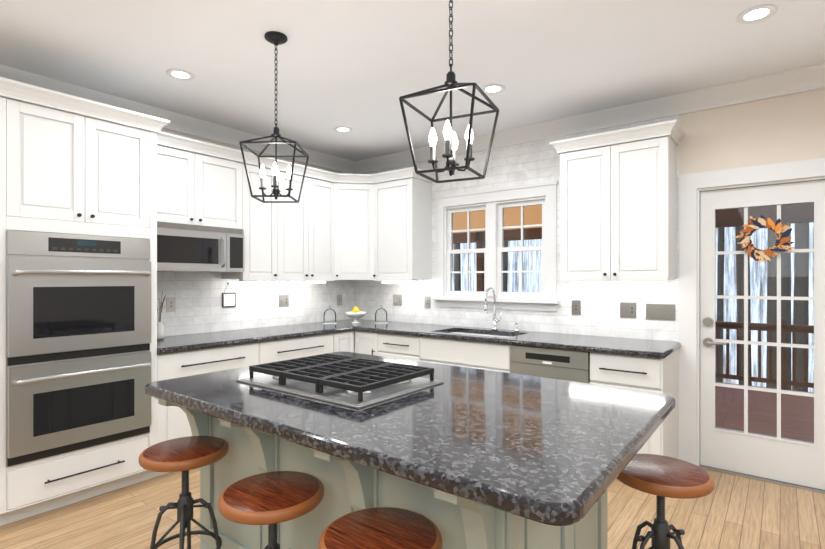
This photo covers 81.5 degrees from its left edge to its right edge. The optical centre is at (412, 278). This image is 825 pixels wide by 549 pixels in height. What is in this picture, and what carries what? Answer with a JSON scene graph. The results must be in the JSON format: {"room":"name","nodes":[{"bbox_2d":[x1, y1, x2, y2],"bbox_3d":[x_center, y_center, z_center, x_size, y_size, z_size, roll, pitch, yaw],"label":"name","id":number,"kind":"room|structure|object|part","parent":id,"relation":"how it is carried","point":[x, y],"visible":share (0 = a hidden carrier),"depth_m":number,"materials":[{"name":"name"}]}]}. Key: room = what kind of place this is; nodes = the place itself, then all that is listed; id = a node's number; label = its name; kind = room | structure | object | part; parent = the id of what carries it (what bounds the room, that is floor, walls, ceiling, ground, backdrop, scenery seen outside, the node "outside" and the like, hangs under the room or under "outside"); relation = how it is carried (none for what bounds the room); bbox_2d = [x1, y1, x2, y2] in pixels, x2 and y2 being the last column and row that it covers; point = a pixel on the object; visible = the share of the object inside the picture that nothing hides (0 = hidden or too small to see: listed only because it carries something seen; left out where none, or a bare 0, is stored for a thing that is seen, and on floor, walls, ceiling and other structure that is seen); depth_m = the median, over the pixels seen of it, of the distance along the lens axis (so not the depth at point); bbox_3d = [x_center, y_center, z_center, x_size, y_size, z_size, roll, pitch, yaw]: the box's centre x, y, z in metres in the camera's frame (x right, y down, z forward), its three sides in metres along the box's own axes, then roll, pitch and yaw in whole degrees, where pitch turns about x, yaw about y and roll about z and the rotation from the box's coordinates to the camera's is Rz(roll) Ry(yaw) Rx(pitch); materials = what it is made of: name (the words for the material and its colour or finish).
{"room":"kitchen","nodes":[
{"label":"kitchen","id":0,"kind":"room"},
{"bbox_2d":[160,129,346,173],"bbox_3d":[-3.048,0.015,2.663,0.100,2.730,7.800,0,0,38],"label":"wall","id":1,"kind":"structure","parent":0,"point":[223,144],"depth_m":4.41,"materials":[{"name":"beige paint"}]},
{"bbox_2d":[164,209,231,272],"bbox_3d":[-1.851,-0.269,3.749,0.456,0.418,0.642,0,0,38],"label":"upper cabinet","id":2,"kind":"object","parent":1,"relation":"attached to","point":[193,242],"depth_m":3.71,"materials":[{"name":"white paint"}]},
{"bbox_2d":[118,219,244,272],"bbox_3d":[-1.791,-0.245,3.828,0.456,0.370,0.840,0,0,38],"label":"microwave","id":3,"kind":"object","parent":2,"relation":"in","point":[182,245],"depth_m":3.72,"materials":[{"name":"silver metal"}]},
{"bbox_2d":[164,133,243,220],"bbox_3d":[-1.840,-0.745,3.866,0.330,0.630,0.840,0,0,38],"label":"upper cabinet","id":4,"kind":"object","parent":1,"relation":"attached to","point":[208,180],"depth_m":3.81,"materials":[{"name":"white paint"}]},
{"bbox_2d":[232,217,251,272],"bbox_3d":[-1.611,-0.269,4.095,0.414,0.418,0.198,0,0,38],"label":"upper cabinet","id":5,"kind":"object","parent":1,"relation":"attached to","point":[241,230],"depth_m":4.02,"materials":[{"name":"white paint"}]},
{"bbox_2d":[222,153,283,280],"bbox_3d":[-1.474,-0.530,4.341,0.330,1.060,0.478,0,0,38],"label":"upper cabinet","id":6,"kind":"object","parent":1,"relation":"attached to","point":[267,219],"depth_m":4.28,"materials":[{"name":"white paint"}]},
{"bbox_2d":[157,272,353,336],"bbox_3d":[-1.483,0.200,4.609,0.006,0.640,2.594,0,0,38],"label":"tile","id":7,"kind":"structure","parent":1,"relation":"attached to","point":[199,307],"depth_m":4.45,"materials":[{"name":"tile"}]},
{"bbox_2d":[284,165,303,280],"bbox_3d":[-1.255,-0.530,4.626,0.330,1.060,0.479,0,0,38],"label":"upper cabinet","id":8,"kind":"object","parent":1,"relation":"attached to","point":[293,212],"depth_m":4.54,"materials":[{"name":"white paint"}]},
{"bbox_2d":[304,166,331,280],"bbox_3d":[-1.029,-0.530,4.890,0.365,1.060,0.453,0,0,38],"label":"upper cabinet","id":9,"kind":"object","parent":1,"relation":"attached to","point":[317,183],"depth_m":4.76,"materials":[{"name":"white paint"}]},
{"bbox_2d":[0,468,824,548],"bbox_3d":[-0.394,1.420,0.619,6.800,0.080,7.800,0,0,38],"label":"floor","id":10,"kind":"structure","parent":0,"point":[729,511],"depth_m":2.76,"materials":[{"name":"beige wood"}]},
{"bbox_2d":[0,77,163,525],"bbox_3d":[-2.226,0.160,3.096,0.659,2.440,0.850,0,0,38],"label":"tall cabinet","id":11,"kind":"object","parent":10,"relation":"on","point":[108,213],"depth_m":2.88,"materials":[{"name":"white paint"}]},
{"bbox_2d":[4,225,155,472],"bbox_3d":[-2.106,0.380,3.004,0.361,1.296,0.750,0,0,38],"label":"double oven","id":12,"kind":"object","parent":11,"relation":"in","point":[80,308],"depth_m":2.85,"materials":[{"name":"silver metal"}]},
{"bbox_3d":[-0.381,-1.038,3.236,3.428,0.085,3.438,0,0,38],"label":"cabinet crown","id":13,"kind":"part","parent":11,"relation":"part of","materials":[{"name":"white paint"}]},
{"bbox_2d":[139,436,228,548],"bbox_3d":[-0.962,1.046,2.029,0.357,0.661,0.357,0,0,38],"label":"stool","id":14,"kind":"object","parent":10,"relation":"on","point":[184,455],"visible":1,"depth_m":2.00,"materials":[{"name":"brown wood"}]},
{"bbox_2d":[164,357,228,473],"bbox_3d":[-1.719,0.946,3.790,0.615,0.868,0.869,0,0,38],"label":"base cabinet","id":15,"kind":"object","parent":10,"relation":"on","point":[176,423],"depth_m":3.37,"materials":[{"name":"white paint"}]},
{"bbox_2d":[160,319,679,387],"bbox_3d":[-0.112,0.491,3.598,3.397,0.042,2.521,0,0,38],"label":"countertop","id":16,"kind":"structure","parent":15,"relation":"on","point":[607,361],"depth_m":3.84,"materials":[{"name":"grey stone"}]},
{"bbox_2d":[157,291,164,339],"bbox_3d":[-1.957,0.280,3.722,0.092,0.377,0.086,0,0,38],"label":"vase","id":17,"kind":"object","parent":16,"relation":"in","point":[160,332],"visible":0.92,"depth_m":3.71,"materials":[{"name":"white ceramic"}]},
{"bbox_2d":[323,309,336,323],"bbox_3d":[-0.866,0.374,5.021,0.150,0.190,0.150,0,0,38],"label":"glass cloche","id":18,"kind":"object","parent":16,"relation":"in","point":[331,318],"visible":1,"depth_m":5.05,"materials":[{"name":"clear glass"}]},
{"bbox_2d":[345,306,365,323],"bbox_3d":[-0.605,0.379,5.098,0.230,0.181,0.230,0,0,38],"label":"fruit bowl","id":19,"kind":"object","parent":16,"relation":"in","point":[355,313],"visible":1,"depth_m":5.04,"materials":[{"name":"white ceramic"}]},
{"bbox_2d":[374,305,387,323],"bbox_3d":[-0.333,0.374,5.091,0.150,0.190,0.150,0,0,38],"label":"glass cloche","id":20,"kind":"object","parent":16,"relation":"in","point":[381,322],"visible":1,"depth_m":5.10,"materials":[{"name":"clear glass"}]},
{"bbox_2d":[484,287,519,331],"bbox_3d":[0.797,0.272,4.303,0.268,0.396,0.214,0,0,38],"label":"faucet","id":21,"kind":"object","parent":16,"relation":"on","point":[494,329],"depth_m":4.37,"materials":[{"name":"silver metal"}]},
{"bbox_2d":[218,471,323,548],"bbox_3d":[-0.475,1.046,1.628,0.357,0.661,0.357,0,0,38],"label":"stool","id":22,"kind":"object","parent":10,"relation":"on","point":[272,499],"visible":1,"depth_m":1.57,"materials":[{"name":"brown wood"}]},
{"bbox_2d":[318,507,441,548],"bbox_3d":[-0.089,1.046,1.343,0.357,0.661,0.357,0,0,38],"label":"stool","id":23,"kind":"object","parent":10,"relation":"on","point":[383,528],"visible":1,"depth_m":1.36,"materials":[{"name":"brown wood"}]},
{"bbox_2d":[158,400,606,548],"bbox_3d":[-0.157,0.946,2.115,1.650,0.867,1.181,0,0,38],"label":"kitchen island","id":24,"kind":"object","parent":10,"relation":"on","point":[347,489],"depth_m":1.80,"materials":[{"name":"wood"}]},
{"bbox_2d":[145,352,674,535],"bbox_3d":[-0.072,0.489,2.037,1.940,0.046,1.240,0,0,38],"label":"island countertop","id":25,"kind":"structure","parent":24,"relation":"on","point":[543,452],"depth_m":1.59,"materials":[{"name":"grey stone"}]},
{"bbox_2d":[236,353,443,408],"bbox_3d":[-0.331,0.431,2.167,0.770,0.068,0.550,0,0,38],"label":"cooktop","id":26,"kind":"object","parent":25,"relation":"in","point":[347,382],"depth_m":2.03,"materials":[{"name":"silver metal"}]},
{"bbox_2d":[628,353,678,458],"bbox_3d":[1.613,0.946,3.467,0.469,0.868,0.623,0,0,38],"label":"base cabinet","id":27,"kind":"object","parent":10,"relation":"on","point":[664,379],"depth_m":3.17,"materials":[{"name":"white paint"}]},
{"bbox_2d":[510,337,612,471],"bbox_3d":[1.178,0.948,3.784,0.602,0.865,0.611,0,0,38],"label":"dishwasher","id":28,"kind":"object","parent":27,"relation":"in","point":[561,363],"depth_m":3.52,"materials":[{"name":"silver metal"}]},
{"bbox_2d":[617,454,713,548],"bbox_3d":[0.935,1.046,1.804,0.357,0.661,0.357,0,0,38],"label":"stool","id":29,"kind":"object","parent":10,"relation":"on","point":[661,477],"visible":0.96,"depth_m":1.77,"materials":[{"name":"brown wood"}]},
{"bbox_2d":[0,0,824,160],"bbox_3d":[-0.394,-1.400,0.619,6.800,0.100,7.800,0,0,38],"label":"ceiling","id":30,"kind":"structure","parent":0,"point":[359,67],"depth_m":2.89,"materials":[{"name":"paint"}]},
{"bbox_2d":[166,69,194,80],"bbox_3d":[-1.530,-1.345,3.160,0.169,0.008,0.169,0,0,17],"label":"recessed light","id":31,"kind":"object","parent":30,"relation":"in","point":[179,74],"depth_m":3.15,"materials":[{"name":"white paint"}]},
{"bbox_2d":[239,31,308,202],"bbox_3d":[-0.760,-0.894,2.668,0.300,0.909,0.301,0,0,0],"label":"pendant light","id":32,"kind":"object","parent":30,"relation":"hanging from","point":[275,38],"visible":1,"depth_m":2.65,"materials":[{"name":"black metal"}]},
{"bbox_2d":[334,126,352,132],"bbox_3d":[-0.625,-1.345,4.318,0.169,0.008,0.169,0,0,32],"label":"recessed light","id":33,"kind":"object","parent":30,"relation":"in","point":[341,129],"depth_m":4.31,"materials":[{"name":"white paint"}]},
{"bbox_2d":[0,63,824,173],"bbox_3d":[-0.394,-1.288,0.619,6.600,0.125,7.600,0,0,38],"label":"crown molding","id":34,"kind":"structure","parent":30,"relation":"attached to","point":[805,79],"depth_m":3.81,"materials":[{"name":"white paint"}]},
{"bbox_2d":[399,0,498,182],"bbox_3d":[0.150,-0.875,1.866,0.300,0.949,0.301,0,0,26],"label":"pendant light","id":35,"kind":"object","parent":30,"relation":"hanging from","point":[451,83],"visible":1,"depth_m":1.86,"materials":[{"name":"black metal"}]},
{"bbox_2d":[481,84,504,93],"bbox_3d":[0.571,-1.345,3.397,0.169,0.008,0.169,0,0,32],"label":"recessed light","id":36,"kind":"object","parent":30,"relation":"in","point":[491,88],"depth_m":3.39,"materials":[{"name":"white paint"}]},
{"bbox_2d":[736,4,777,23],"bbox_3d":[1.751,-1.345,2.438,0.169,0.008,0.169,0,0,29],"label":"recessed light","id":37,"kind":"object","parent":30,"relation":"in","point":[756,14],"depth_m":2.43,"materials":[{"name":"white paint"}]},
{"bbox_2d":[679,88,824,174],"bbox_3d":[1.955,0.015,3.669,6.600,2.730,0.100,0,0,38],"label":"wall","id":38,"kind":"structure","parent":0,"point":[785,128],"depth_m":3.29,"materials":[{"name":"beige paint"}]},
{"bbox_2d":[332,173,375,280],"bbox_3d":[-0.628,-0.530,5.168,0.662,1.060,0.662,0,0,38],"label":"upper cabinet","id":39,"kind":"object","parent":38,"relation":"attached to","point":[353,195],"depth_m":4.97,"materials":[{"name":"white paint"}]},
{"bbox_2d":[376,169,431,280],"bbox_3d":[-0.130,-0.530,4.972,0.553,1.060,0.365,0,0,38],"label":"upper cabinet","id":40,"kind":"object","parent":38,"relation":"attached to","point":[403,196],"depth_m":4.82,"materials":[{"name":"white paint"}]},
{"bbox_2d":[430,181,559,310],"bbox_3d":[0.759,-0.282,4.543,1.320,1.125,0.175,0,0,38],"label":"window","id":41,"kind":"structure","parent":38,"relation":"in","point":[493,203],"depth_m":4.50,"materials":[{"name":"white paint"}]},
{"bbox_2d":[354,115,678,341],"bbox_3d":[0.649,-0.415,4.608,3.385,1.870,0.006,0,0,38],"label":"tile","id":42,"kind":"structure","parent":38,"relation":"attached to","point":[535,162],"depth_m":4.29,"materials":[{"name":"tile"}]},
{"bbox_2d":[556,125,679,280],"bbox_3d":[1.569,-0.530,3.685,0.770,1.060,0.330,0,0,38],"label":"upper cabinet","id":43,"kind":"object","parent":38,"relation":"attached to","point":[618,191],"depth_m":3.52,"materials":[{"name":"white paint"}]},
{"bbox_2d":[679,158,824,493],"bbox_3d":[2.421,0.312,3.316,1.000,2.175,0.150,0,0,38],"label":"door frame","id":44,"kind":"structure","parent":38,"relation":"attached to","point":[692,186],"depth_m":3.50,"materials":[{"name":"white paint"}]},
{"bbox_2d":[700,180,824,489],"bbox_3d":[2.401,0.361,3.290,0.734,2.007,0.106,0,0,38],"label":"door","id":45,"kind":"structure","parent":38,"relation":"in","point":[787,460],"depth_m":3.30,"materials":[{"name":"white paint"}]},
{"bbox_3d":[2.167,0.386,3.442,0.143,0.214,0.061,0,0,38],"label":"handle","id":46,"kind":"part","parent":45,"relation":"part of","materials":[{"name":"silver metal"}]},
{"bbox_3d":[2.420,0.287,3.314,0.550,1.585,0.005,0,0,38],"label":"glass","id":47,"kind":"part","parent":45,"relation":"part of","materials":[{"name":"clear glass"}]},
{"bbox_2d":[716,203,813,227],"bbox_3d":[5.035,-0.750,2.383,6.950,0.460,1.540,0,0,38],"label":"eave","id":48,"kind":"object","parent":38,"relation":"attached to","point":[793,212],"depth_m":4.46,"materials":[{"name":"brown wood"}]},
{"label":"outside","id":49,"kind":"structure","parent":0,"visible":0},
{"bbox_2d":[452,222,813,392],"bbox_3d":[10.471,-6.620,11.942,70.000,28.000,14.600,0,0,38],"label":"forest","id":50,"kind":"object","parent":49,"point":[729,283],"depth_m":19.18,"materials":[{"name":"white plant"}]},
{"bbox_2d":[716,382,813,441],"bbox_3d":[3.437,1.580,5.267,13.000,0.120,4.160,0,0,38],"label":"deck","id":51,"kind":"object","parent":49,"point":[770,427],"depth_m":5.41,"materials":[{"name":"brown wood"}]},
{"bbox_2d":[453,205,541,290],"bbox_3d":[0.995,0.335,6.151,4.050,2.370,2.580,0,0,38],"label":"porch","id":52,"kind":"object","parent":51,"relation":"on","point":[536,217],"depth_m":6.97,"materials":[{"name":"brown wood"}]},
{"bbox_2d":[716,318,813,389],"bbox_3d":[4.640,1.030,6.865,13.045,0.980,0.090,0,0,38],"label":"deck railing","id":53,"kind":"object","parent":51,"relation":"on","point":[738,326],"depth_m":6.61,"materials":[{"name":"brown wood"}]},
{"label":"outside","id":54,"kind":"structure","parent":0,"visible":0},
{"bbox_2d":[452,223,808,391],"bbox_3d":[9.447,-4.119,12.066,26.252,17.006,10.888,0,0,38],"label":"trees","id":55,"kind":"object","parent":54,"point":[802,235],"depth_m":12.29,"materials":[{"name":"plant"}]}
]}

